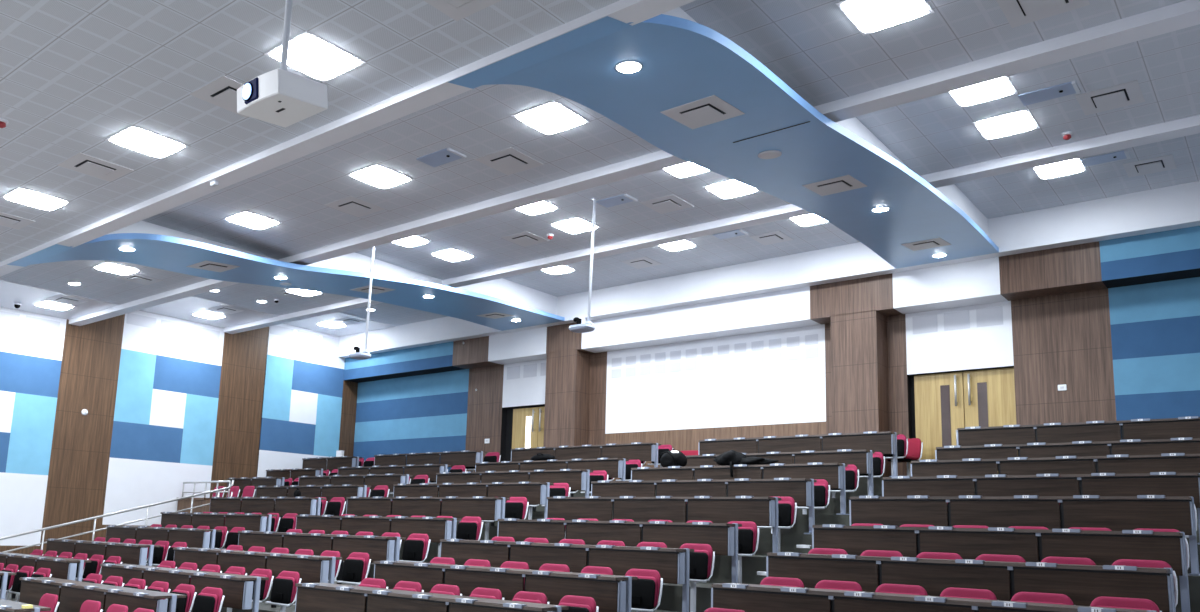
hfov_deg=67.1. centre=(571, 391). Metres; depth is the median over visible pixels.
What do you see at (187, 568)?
seat cushion
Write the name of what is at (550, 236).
smoke detector
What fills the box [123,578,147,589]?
chair
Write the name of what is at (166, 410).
wall
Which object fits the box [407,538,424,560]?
seat cushion
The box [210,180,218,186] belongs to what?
sensor
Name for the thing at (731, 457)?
jacket
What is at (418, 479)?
chair
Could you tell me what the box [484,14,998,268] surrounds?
ceiling panel
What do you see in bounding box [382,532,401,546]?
chair
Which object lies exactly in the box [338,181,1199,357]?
ceiling beam
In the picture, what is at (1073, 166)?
recessed light
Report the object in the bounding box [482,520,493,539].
chair
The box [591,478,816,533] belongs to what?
desk
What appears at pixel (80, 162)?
ceiling vent
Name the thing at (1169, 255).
trim
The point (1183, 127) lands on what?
trim
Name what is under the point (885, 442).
desk
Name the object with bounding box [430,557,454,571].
chair
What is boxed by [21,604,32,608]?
sticky notes
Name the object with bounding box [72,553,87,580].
chair
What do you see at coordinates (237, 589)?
desk
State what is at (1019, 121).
recessed light
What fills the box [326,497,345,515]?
chair
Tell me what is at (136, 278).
ceiling vent
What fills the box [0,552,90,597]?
desk
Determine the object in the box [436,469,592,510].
desk
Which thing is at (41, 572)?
chair
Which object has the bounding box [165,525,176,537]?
chair
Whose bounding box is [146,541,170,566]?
chair
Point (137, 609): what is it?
chair
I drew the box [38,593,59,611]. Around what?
chair
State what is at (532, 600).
seat cushion
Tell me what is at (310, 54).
recessed light
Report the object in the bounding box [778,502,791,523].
seat cushion
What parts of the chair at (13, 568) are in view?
backrest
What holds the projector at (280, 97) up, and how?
hanging from the ceiling at (75, 75)
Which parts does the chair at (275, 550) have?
backrest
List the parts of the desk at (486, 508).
modesty panel, modesty panel, shadow rail, modesty panel, plate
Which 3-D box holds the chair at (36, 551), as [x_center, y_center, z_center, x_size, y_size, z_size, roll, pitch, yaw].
[-9.877,3.302,16.561,0.554,0.805,0.220,-6,-11,39]
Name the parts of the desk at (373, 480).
modesty panel, modesty panel, shadow rail, modesty panel, plate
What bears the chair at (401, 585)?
on the stairs
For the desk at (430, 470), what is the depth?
20.89 m
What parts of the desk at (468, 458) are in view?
modesty panel, modesty panel, shadow rail, modesty panel, plate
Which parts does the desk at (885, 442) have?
modesty panel, modesty panel, shadow rail, modesty panel, plate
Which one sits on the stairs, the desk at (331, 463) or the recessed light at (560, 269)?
the desk at (331, 463)
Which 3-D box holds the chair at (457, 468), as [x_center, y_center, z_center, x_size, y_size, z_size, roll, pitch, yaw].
[-2.665,2.098,20.814,0.554,0.805,0.220,-5,-11,38]
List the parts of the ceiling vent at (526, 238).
plate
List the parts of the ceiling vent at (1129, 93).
plate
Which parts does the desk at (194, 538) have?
modesty panel, modesty panel, shadow rail, modesty panel, plate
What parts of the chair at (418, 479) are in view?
backrest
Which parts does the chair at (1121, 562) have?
backrest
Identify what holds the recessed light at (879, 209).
attached to the ceiling panel at (684, 61)
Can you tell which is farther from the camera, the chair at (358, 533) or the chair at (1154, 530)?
the chair at (358, 533)
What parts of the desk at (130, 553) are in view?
modesty panel, modesty panel, shadow rail, modesty panel, plate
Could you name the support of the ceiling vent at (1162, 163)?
in the ceiling at (1021, 191)
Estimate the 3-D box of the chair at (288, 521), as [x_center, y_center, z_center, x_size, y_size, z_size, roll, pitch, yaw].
[-5.442,2.732,17.283,0.554,0.805,0.220,-5,-11,38]
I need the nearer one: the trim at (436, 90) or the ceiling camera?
the trim at (436, 90)
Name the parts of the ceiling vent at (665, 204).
plate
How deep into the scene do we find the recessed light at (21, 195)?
11.53 m
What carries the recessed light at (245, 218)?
in the ceiling at (812, 46)
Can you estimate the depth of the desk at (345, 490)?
19.13 m
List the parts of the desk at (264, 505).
modesty panel, modesty panel, shadow rail, modesty panel, plate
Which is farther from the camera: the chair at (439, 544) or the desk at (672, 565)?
the chair at (439, 544)
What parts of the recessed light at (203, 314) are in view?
light panel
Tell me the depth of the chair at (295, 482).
22.82 m
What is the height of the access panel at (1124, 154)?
0.030 m
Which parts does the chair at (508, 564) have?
backrest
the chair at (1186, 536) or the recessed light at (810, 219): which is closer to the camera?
the chair at (1186, 536)
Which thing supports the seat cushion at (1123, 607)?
on the chair at (1109, 602)
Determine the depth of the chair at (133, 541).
16.72 m
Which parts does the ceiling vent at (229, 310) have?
plate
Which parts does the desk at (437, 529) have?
modesty panel, modesty panel, shadow rail, modesty panel, plate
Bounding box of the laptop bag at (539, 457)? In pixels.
[531,453,554,460]
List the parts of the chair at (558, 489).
backrest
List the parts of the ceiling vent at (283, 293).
plate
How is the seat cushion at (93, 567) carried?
on the chair at (94, 567)
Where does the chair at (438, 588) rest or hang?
on the stairs
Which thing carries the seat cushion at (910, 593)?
on the chair at (883, 588)
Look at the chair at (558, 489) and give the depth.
15.96 m
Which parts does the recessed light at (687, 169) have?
frame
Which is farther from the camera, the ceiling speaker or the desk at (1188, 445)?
the desk at (1188, 445)
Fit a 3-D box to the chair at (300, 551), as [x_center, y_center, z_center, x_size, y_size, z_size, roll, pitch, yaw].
[-3.998,2.723,13.276,0.554,0.805,0.220,-6,-11,39]
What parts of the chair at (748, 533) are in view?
leg, backrest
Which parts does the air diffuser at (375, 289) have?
plate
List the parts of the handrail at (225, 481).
rail, rail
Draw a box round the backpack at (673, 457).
[658,449,686,466]
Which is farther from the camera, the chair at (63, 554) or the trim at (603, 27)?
the chair at (63, 554)
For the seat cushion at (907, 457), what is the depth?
15.75 m
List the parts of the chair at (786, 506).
leg, backrest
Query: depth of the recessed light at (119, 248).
13.47 m
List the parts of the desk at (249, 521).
modesty panel, modesty panel, shadow rail, modesty panel, plate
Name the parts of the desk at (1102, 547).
plate, modesty panel, leg, modesty panel, shadow rail, leg, modesty panel, plate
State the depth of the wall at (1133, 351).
17.75 m
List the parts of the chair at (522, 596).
backrest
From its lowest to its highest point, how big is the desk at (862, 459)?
0.762 m
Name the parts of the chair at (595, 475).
backrest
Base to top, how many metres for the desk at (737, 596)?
0.762 m
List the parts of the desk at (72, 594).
modesty panel, modesty panel, shadow rail, modesty panel, plate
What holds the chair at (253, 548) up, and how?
on the stairs
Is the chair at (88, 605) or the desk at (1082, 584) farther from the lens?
the chair at (88, 605)
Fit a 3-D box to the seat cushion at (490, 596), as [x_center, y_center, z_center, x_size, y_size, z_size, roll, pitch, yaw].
[-0.933,2.284,9.411,0.430,0.320,0.065,-6,-12,40]
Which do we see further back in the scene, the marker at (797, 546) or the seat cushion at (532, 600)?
the marker at (797, 546)
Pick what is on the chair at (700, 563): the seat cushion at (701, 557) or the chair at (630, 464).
the seat cushion at (701, 557)
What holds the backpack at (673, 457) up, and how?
on the desk at (833, 473)
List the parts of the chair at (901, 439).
leg, backrest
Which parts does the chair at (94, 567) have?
backrest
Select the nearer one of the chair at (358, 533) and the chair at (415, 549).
the chair at (415, 549)
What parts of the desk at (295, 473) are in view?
modesty panel, shadow rail, modesty panel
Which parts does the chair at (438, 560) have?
backrest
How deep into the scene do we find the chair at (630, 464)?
17.74 m
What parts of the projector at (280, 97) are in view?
len glass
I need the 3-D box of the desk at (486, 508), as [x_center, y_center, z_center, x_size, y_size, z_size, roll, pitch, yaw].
[-2.593,2.202,15.611,3.815,0.762,0.388,-5,-11,39]
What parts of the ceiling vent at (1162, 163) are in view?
plate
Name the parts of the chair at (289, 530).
backrest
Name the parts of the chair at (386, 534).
backrest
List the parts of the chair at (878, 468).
leg, backrest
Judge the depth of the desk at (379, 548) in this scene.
13.46 m
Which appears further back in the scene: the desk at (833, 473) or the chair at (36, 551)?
the chair at (36, 551)
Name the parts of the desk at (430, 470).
modesty panel, shadow rail, modesty panel, modesty panel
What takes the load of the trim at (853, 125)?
attached to the ceiling panel at (684, 61)
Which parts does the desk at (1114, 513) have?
plate, modesty panel, leg, modesty panel, shadow rail, leg, modesty panel, plate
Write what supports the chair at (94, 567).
on the stairs
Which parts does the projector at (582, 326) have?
swivel arm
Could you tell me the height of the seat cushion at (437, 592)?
0.320 m
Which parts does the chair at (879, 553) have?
backrest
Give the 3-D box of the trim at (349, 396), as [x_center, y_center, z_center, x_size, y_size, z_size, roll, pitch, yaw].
[-6.591,2.053,26.369,0.015,4.752,0.515,-5,-11,39]
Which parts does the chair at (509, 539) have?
backrest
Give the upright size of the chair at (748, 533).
0.805 m
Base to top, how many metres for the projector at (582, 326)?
2.045 m
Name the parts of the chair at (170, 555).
backrest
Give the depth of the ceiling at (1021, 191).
16.69 m
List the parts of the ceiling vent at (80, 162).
plate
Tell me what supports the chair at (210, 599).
on the stairs
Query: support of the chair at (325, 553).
on the stairs
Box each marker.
[757,571,765,575]
[796,545,810,547]
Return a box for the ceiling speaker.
[758,150,781,158]
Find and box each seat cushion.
[3,568,13,589]
[88,559,99,573]
[103,581,117,585]
[125,584,140,588]
[148,586,163,599]
[172,589,189,611]
[178,567,192,583]
[198,593,217,611]
[200,569,215,571]
[225,571,240,574]
[249,574,267,599]
[276,576,294,602]
[347,557,365,580]
[359,584,380,587]
[393,587,416,591]
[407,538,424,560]
[429,591,454,594]
[459,521,478,539]
[469,594,496,598]
[507,501,524,518]
[512,598,541,603]
[558,603,591,611]
[627,575,656,606]
[694,550,708,577]
[738,527,753,550]
[763,584,796,586]
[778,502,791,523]
[814,484,825,504]
[817,588,854,590]
[878,592,919,594]
[887,456,918,459]
[944,596,989,599]
[1016,601,1065,604]
[1096,606,1149,609]
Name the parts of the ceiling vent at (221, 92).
plate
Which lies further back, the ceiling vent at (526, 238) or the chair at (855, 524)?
the ceiling vent at (526, 238)
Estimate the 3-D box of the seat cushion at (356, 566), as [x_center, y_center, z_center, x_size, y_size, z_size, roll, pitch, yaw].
[-2.992,2.455,12.485,0.430,0.320,0.065,-5,-11,39]
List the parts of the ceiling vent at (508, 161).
plate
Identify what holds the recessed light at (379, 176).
in the ceiling at (812, 46)
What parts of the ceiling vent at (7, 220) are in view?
plate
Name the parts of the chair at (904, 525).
backrest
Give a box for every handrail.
[0,480,233,551]
[182,480,230,497]
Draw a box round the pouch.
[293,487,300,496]
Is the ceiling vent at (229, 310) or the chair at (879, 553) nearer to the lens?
the chair at (879, 553)
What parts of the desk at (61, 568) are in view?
modesty panel, modesty panel, shadow rail, modesty panel, plate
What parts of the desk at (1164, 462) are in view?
modesty panel, modesty panel, shadow rail, leg, modesty panel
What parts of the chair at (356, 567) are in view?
backrest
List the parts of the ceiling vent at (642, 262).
plate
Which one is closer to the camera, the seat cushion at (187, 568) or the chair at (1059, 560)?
the chair at (1059, 560)
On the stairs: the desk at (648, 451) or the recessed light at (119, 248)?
the desk at (648, 451)
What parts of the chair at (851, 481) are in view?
backrest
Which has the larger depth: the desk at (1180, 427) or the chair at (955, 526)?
the desk at (1180, 427)
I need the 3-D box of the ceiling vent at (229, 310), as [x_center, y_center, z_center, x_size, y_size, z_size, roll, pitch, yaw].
[-8.246,-1.942,21.616,0.600,0.022,0.600,-5,-11,39]
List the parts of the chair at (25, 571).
backrest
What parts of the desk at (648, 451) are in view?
modesty panel, modesty panel, shadow rail, modesty panel, plate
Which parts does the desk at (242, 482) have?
modesty panel, shadow rail, modesty panel, plate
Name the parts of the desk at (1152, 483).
plate, modesty panel, leg, modesty panel, shadow rail, leg, modesty panel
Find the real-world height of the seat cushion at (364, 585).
0.320 m
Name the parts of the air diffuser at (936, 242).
plate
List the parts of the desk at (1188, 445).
modesty panel, modesty panel, shadow rail, modesty panel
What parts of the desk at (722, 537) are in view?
modesty panel, modesty panel, shadow rail, modesty panel, plate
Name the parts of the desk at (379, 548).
modesty panel, modesty panel, shadow rail, leg, modesty panel, plate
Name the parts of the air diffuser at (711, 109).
plate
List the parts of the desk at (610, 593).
modesty panel, modesty panel, shadow rail, modesty panel, plate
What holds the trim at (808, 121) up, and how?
attached to the ceiling panel at (684, 61)
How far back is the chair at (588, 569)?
9.96 m
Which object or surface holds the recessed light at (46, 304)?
in the ceiling at (812, 46)
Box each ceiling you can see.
[0,0,618,261]
[0,0,1185,319]
[139,24,1199,327]
[283,133,1199,335]
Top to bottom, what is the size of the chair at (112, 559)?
0.805 m
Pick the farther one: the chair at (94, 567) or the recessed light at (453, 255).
the recessed light at (453, 255)
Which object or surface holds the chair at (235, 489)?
on the stairs
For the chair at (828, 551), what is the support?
on the stairs
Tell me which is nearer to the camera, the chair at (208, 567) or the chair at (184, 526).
the chair at (208, 567)
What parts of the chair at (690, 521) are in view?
backrest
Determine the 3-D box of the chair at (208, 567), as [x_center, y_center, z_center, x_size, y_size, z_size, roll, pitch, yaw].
[-5.179,2.858,12.797,0.554,0.805,0.220,-5,-11,38]
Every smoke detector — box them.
[0,118,7,127]
[547,234,553,239]
[1062,131,1072,139]
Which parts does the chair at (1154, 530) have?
backrest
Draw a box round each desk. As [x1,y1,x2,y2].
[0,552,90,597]
[0,571,16,599]
[0,599,50,611]
[19,577,185,611]
[46,539,159,580]
[100,564,268,611]
[106,525,221,548]
[160,512,276,532]
[173,547,342,607]
[209,497,325,522]
[227,477,288,496]
[238,530,405,583]
[255,484,370,514]
[266,468,326,492]
[295,514,461,555]
[295,583,568,611]
[298,474,412,496]
[302,456,362,472]
[337,464,450,481]
[346,496,509,520]
[373,561,637,611]
[374,450,485,483]
[393,482,553,525]
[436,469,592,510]
[440,539,693,611]
[475,458,628,496]
[497,518,741,582]
[511,442,660,466]
[546,496,780,556]
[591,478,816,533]
[631,462,848,514]
[685,449,874,495]
[698,431,897,476]
[711,583,1156,611]
[766,552,1175,611]
[812,524,1190,611]
[849,495,1199,575]
[882,472,1199,544]
[910,453,1199,485]
[935,437,1199,468]
[957,416,1199,445]
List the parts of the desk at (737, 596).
plate, modesty panel, leg, shadow rail, modesty panel, modesty panel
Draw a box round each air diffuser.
[186,261,239,271]
[351,285,395,293]
[477,312,513,318]
[660,95,744,128]
[802,175,866,195]
[901,238,950,250]
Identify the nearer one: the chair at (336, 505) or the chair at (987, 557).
the chair at (987, 557)
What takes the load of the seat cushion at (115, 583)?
on the chair at (111, 580)
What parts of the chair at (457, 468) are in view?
backrest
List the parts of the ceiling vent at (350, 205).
plate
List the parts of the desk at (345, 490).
modesty panel, shadow rail, modesty panel, modesty panel, plate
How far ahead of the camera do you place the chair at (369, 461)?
24.59 m
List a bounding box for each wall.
[0,307,344,554]
[353,277,1199,482]
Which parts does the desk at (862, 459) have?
modesty panel, modesty panel, shadow rail, modesty panel, plate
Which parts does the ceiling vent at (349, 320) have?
plate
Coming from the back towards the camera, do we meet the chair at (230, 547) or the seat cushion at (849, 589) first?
the chair at (230, 547)
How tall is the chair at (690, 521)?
0.805 m
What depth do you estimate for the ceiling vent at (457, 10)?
7.01 m
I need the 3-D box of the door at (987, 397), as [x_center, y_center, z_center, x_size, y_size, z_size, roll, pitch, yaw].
[6.958,0.630,16.015,1.720,1.996,0.140,-5,-11,39]
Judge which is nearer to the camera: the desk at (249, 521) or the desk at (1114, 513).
the desk at (1114, 513)
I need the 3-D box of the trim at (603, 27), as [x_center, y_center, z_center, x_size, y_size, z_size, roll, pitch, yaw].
[-0.313,-2.802,7.554,1.849,0.001,0.220,-5,-11,39]
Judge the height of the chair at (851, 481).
0.805 m
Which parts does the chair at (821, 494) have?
backrest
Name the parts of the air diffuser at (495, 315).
plate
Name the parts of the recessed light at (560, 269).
light panel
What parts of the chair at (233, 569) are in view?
backrest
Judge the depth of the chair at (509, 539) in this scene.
12.35 m
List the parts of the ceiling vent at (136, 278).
plate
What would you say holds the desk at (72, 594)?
on the stairs
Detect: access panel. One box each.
[416,147,466,166]
[596,194,636,207]
[713,229,747,239]
[1018,81,1080,105]
[1080,150,1129,166]
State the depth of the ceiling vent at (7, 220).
12.43 m
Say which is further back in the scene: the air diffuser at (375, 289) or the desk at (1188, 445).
the air diffuser at (375, 289)
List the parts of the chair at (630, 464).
backrest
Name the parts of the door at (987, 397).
vision panel, vision panel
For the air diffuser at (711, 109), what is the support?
attached to the ceiling panel at (684, 61)
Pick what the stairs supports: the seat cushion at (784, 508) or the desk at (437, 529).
the desk at (437, 529)
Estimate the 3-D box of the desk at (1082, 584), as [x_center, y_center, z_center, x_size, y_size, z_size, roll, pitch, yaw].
[3.342,1.868,8.026,3.392,0.762,0.388,-5,-11,39]
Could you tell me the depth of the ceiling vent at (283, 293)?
20.04 m
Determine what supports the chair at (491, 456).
on the stairs
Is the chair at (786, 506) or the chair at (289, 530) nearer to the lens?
the chair at (786, 506)
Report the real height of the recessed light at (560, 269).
0.024 m
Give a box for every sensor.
[82,409,87,414]
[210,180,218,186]
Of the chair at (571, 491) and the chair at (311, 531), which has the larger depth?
the chair at (571, 491)
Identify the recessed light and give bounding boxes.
[0,187,70,211]
[33,301,73,310]
[92,262,141,274]
[105,125,188,158]
[118,247,135,250]
[190,311,226,319]
[223,211,281,230]
[264,31,366,82]
[274,276,287,278]
[283,288,322,295]
[317,321,346,327]
[346,164,414,189]
[393,236,431,247]
[430,248,475,261]
[511,100,589,135]
[516,201,560,215]
[542,265,576,274]
[549,217,600,233]
[615,61,642,72]
[659,240,696,251]
[663,162,709,178]
[703,179,759,199]
[789,214,827,226]
[836,0,933,35]
[871,207,889,211]
[932,254,946,256]
[948,76,1017,107]
[972,108,1039,140]
[1033,158,1086,179]
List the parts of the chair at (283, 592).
leg, backrest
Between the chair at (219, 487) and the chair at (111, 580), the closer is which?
the chair at (111, 580)
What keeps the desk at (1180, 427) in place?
on the stairs
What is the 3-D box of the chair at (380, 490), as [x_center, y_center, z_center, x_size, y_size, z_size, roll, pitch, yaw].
[-4.071,2.375,19.030,0.554,0.805,0.220,-5,-11,39]
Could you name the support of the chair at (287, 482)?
on the stairs
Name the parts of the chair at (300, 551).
backrest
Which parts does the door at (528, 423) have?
vision panel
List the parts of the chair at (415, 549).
backrest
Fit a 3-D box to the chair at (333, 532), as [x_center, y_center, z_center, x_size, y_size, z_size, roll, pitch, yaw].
[-3.801,2.645,14.541,0.554,0.805,0.220,-5,-11,38]
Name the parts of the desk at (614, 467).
modesty panel, modesty panel, shadow rail, modesty panel, plate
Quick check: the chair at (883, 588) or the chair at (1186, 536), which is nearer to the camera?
the chair at (883, 588)
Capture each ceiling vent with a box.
[0,212,35,229]
[47,295,87,304]
[58,153,133,181]
[117,273,162,284]
[190,76,247,117]
[209,305,243,313]
[274,291,309,298]
[325,196,383,216]
[336,317,365,324]
[423,0,500,20]
[474,147,543,174]
[501,231,548,246]
[621,257,660,268]
[640,194,693,213]
[750,231,793,244]
[996,0,1089,27]
[1075,80,1144,115]
[1123,154,1176,177]
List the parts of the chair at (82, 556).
backrest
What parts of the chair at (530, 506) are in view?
leg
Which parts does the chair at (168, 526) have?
backrest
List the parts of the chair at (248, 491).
backrest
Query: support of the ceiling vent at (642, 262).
in the ceiling at (1021, 191)
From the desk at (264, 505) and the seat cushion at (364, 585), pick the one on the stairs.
the desk at (264, 505)
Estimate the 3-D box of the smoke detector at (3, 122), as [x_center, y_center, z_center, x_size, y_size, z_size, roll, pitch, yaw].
[-5.851,-2.747,9.281,0.120,0.080,0.120,-5,-11,39]
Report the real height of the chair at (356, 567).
0.805 m
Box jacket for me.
[714,450,778,476]
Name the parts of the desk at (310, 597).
modesty panel, modesty panel, modesty panel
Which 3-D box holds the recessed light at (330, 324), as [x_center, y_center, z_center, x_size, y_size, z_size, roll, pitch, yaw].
[-6.635,-1.834,25.014,0.618,0.024,0.618,-5,-11,39]
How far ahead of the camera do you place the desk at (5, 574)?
13.23 m
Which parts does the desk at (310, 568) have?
modesty panel, modesty panel, shadow rail, modesty panel, plate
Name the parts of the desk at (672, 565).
modesty panel, modesty panel, shadow rail, modesty panel, plate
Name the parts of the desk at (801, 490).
modesty panel, modesty panel, shadow rail, modesty panel, plate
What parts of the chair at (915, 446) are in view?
leg, backrest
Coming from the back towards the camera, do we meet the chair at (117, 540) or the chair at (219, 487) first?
the chair at (219, 487)
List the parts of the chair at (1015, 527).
backrest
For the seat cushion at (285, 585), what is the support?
on the chair at (283, 592)
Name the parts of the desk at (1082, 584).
plate, modesty panel, leg, modesty panel, shadow rail, leg, modesty panel, plate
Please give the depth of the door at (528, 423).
22.55 m
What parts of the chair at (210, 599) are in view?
backrest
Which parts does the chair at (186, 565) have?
backrest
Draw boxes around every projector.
[237,0,327,126]
[349,247,374,359]
[569,197,598,332]
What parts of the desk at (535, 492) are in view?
modesty panel, modesty panel, shadow rail, modesty panel, plate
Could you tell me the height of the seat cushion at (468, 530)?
0.320 m
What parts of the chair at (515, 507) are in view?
backrest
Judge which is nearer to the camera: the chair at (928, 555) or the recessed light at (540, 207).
the chair at (928, 555)
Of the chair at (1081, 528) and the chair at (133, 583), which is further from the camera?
the chair at (133, 583)
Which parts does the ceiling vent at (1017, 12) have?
plate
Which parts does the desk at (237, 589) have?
modesty panel, modesty panel, shadow rail, modesty panel, plate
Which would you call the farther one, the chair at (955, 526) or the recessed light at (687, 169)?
the recessed light at (687, 169)
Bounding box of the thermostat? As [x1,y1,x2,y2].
[1058,384,1066,390]
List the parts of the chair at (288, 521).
backrest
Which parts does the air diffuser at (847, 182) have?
plate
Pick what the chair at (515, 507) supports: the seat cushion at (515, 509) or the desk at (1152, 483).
the seat cushion at (515, 509)
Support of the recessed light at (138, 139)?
in the ceiling at (75, 75)
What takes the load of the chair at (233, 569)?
on the stairs
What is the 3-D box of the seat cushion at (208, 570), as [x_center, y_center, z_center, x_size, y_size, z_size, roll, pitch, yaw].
[-5.164,2.684,12.800,0.430,0.320,0.065,-5,-11,38]
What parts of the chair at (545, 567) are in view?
backrest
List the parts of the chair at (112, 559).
backrest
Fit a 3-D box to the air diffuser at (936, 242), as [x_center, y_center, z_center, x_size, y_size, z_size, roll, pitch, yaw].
[5.697,-2.358,14.526,0.600,0.062,0.598,-5,-11,39]
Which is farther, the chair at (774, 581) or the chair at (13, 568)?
the chair at (13, 568)
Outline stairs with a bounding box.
[0,477,1199,611]
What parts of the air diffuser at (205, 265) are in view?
plate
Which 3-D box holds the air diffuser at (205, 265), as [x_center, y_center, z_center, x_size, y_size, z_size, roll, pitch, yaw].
[-5.843,-2.036,14.763,0.600,0.062,0.598,-5,-11,39]
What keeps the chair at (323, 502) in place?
on the stairs
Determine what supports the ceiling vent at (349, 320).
in the ceiling at (1021, 191)
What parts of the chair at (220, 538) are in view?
backrest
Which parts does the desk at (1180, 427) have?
modesty panel, leg, shadow rail, modesty panel, leg, modesty panel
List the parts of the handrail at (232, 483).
post, post, post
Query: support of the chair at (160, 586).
on the stairs
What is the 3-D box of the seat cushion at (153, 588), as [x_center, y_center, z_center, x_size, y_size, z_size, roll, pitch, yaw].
[-5.341,2.666,11.571,0.430,0.320,0.065,-6,-11,39]
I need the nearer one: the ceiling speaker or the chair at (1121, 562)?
the chair at (1121, 562)
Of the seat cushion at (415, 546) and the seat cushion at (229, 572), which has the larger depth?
the seat cushion at (415, 546)
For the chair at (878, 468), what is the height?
0.805 m
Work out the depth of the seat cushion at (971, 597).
7.50 m
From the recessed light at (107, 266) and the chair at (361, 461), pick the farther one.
the chair at (361, 461)
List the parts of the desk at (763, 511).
modesty panel, modesty panel, shadow rail, leg, modesty panel, plate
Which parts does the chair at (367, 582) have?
backrest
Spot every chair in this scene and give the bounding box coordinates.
[0,564,18,599]
[9,566,34,601]
[29,549,42,555]
[31,568,51,576]
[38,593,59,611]
[43,551,57,556]
[58,552,72,558]
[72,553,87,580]
[80,600,102,611]
[82,554,104,579]
[82,573,103,583]
[94,537,104,541]
[100,556,121,573]
[102,576,124,586]
[106,604,127,611]
[108,538,119,542]
[123,539,135,543]
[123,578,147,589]
[134,608,153,611]
[139,540,151,561]
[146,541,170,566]
[146,581,170,599]
[150,524,161,526]
[157,560,176,568]
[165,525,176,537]
[166,542,187,560]
[167,584,196,611]
[178,562,198,583]
[181,525,192,528]
[192,587,224,611]
[197,526,210,531]
[200,564,221,572]
[209,526,228,548]
[212,486,224,496]
[223,527,244,549]
[225,566,246,611]
[226,545,242,550]
[227,486,239,496]
[241,486,255,503]
[248,546,264,551]
[249,568,273,602]
[265,513,280,531]
[265,571,300,611]
[266,548,288,601]
[278,513,297,531]
[283,529,301,539]
[284,478,292,485]
[291,478,298,484]
[293,549,313,604]
[309,530,324,533]
[315,497,327,514]
[320,550,340,581]
[323,470,329,475]
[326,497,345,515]
[329,469,337,482]
[331,531,348,580]
[337,552,370,585]
[356,532,373,535]
[359,458,363,465]
[359,578,387,605]
[362,487,370,496]
[363,457,374,466]
[371,485,389,496]
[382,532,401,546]
[393,581,423,591]
[399,533,429,562]
[412,475,429,483]
[429,584,461,595]
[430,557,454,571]
[436,516,452,556]
[449,465,466,472]
[456,516,482,539]
[464,559,490,566]
[465,467,474,471]
[469,587,503,599]
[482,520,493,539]
[483,452,500,461]
[491,536,514,552]
[498,497,528,521]
[500,561,528,581]
[512,591,549,611]
[524,538,548,542]
[528,504,538,519]
[539,563,569,611]
[542,483,570,506]
[546,518,565,528]
[558,595,598,611]
[559,539,584,544]
[568,490,577,496]
[577,518,597,520]
[581,470,607,492]
[581,566,612,574]
[597,540,624,545]
[616,460,641,480]
[622,569,662,611]
[636,542,666,547]
[648,445,672,466]
[680,450,698,455]
[680,543,714,611]
[686,520,712,582]
[704,608,744,611]
[725,521,758,583]
[757,497,796,551]
[760,577,805,587]
[794,479,829,524]
[808,548,847,554]
[815,580,864,591]
[828,465,858,508]
[851,523,882,525]
[857,452,884,495]
[860,550,902,576]
[875,584,927,595]
[883,434,907,475]
[887,438,922,475]
[900,524,933,554]
[916,552,961,559]
[940,587,996,611]
[952,525,987,527]
[975,554,1025,590]
[1008,526,1048,553]
[1011,592,1073,604]
[1041,557,1095,564]
[1068,527,1111,530]
[1090,596,1161,611]
[1112,559,1177,607]
[1134,528,1188,569]
[1185,504,1196,537]
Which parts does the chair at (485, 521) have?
leg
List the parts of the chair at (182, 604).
backrest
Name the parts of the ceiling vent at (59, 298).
plate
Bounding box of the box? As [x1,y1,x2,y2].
[336,450,343,456]
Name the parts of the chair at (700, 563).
leg, backrest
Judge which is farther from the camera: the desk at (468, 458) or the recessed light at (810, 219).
the desk at (468, 458)
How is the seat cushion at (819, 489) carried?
on the chair at (821, 494)
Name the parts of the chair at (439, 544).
leg, backrest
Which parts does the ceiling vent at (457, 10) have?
plate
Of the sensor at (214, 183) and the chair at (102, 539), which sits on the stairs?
the chair at (102, 539)
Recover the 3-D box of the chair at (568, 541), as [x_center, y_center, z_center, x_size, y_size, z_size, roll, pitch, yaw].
[-0.053,2.290,11.539,0.554,0.805,0.220,-5,-11,39]
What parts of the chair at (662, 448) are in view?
backrest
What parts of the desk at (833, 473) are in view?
modesty panel, modesty panel, shadow rail, modesty panel, plate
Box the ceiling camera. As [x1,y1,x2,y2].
[14,303,20,307]
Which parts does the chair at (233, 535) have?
backrest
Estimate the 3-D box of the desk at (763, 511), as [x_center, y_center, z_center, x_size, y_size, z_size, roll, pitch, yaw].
[1.151,1.848,12.612,3.715,0.762,0.388,-5,-11,39]
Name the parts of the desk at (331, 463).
modesty panel, shadow rail, modesty panel, plate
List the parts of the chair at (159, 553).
backrest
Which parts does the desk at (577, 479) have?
modesty panel, modesty panel, shadow rail, modesty panel, plate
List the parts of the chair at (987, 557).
backrest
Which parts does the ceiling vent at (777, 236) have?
plate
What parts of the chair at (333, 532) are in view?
backrest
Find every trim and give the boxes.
[0,0,695,275]
[0,311,338,347]
[7,244,72,266]
[31,233,564,330]
[69,0,1199,325]
[106,221,556,314]
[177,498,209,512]
[224,115,1199,333]
[339,380,357,455]
[344,226,1199,382]
[448,16,631,88]
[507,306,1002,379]
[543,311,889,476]
[663,7,988,236]
[733,121,809,142]
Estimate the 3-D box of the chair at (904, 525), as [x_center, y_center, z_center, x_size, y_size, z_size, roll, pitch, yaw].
[3.762,1.862,9.912,0.554,0.805,0.220,-6,-12,40]
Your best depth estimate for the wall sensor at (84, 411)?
20.79 m
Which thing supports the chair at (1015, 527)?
on the stairs
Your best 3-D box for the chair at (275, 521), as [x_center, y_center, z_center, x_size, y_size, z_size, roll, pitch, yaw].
[-5.915,2.777,17.663,0.554,0.805,0.220,-5,-11,39]
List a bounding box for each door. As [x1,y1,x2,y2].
[512,407,544,448]
[914,368,1015,459]
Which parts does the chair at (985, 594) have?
backrest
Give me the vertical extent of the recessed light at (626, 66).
0.030 m

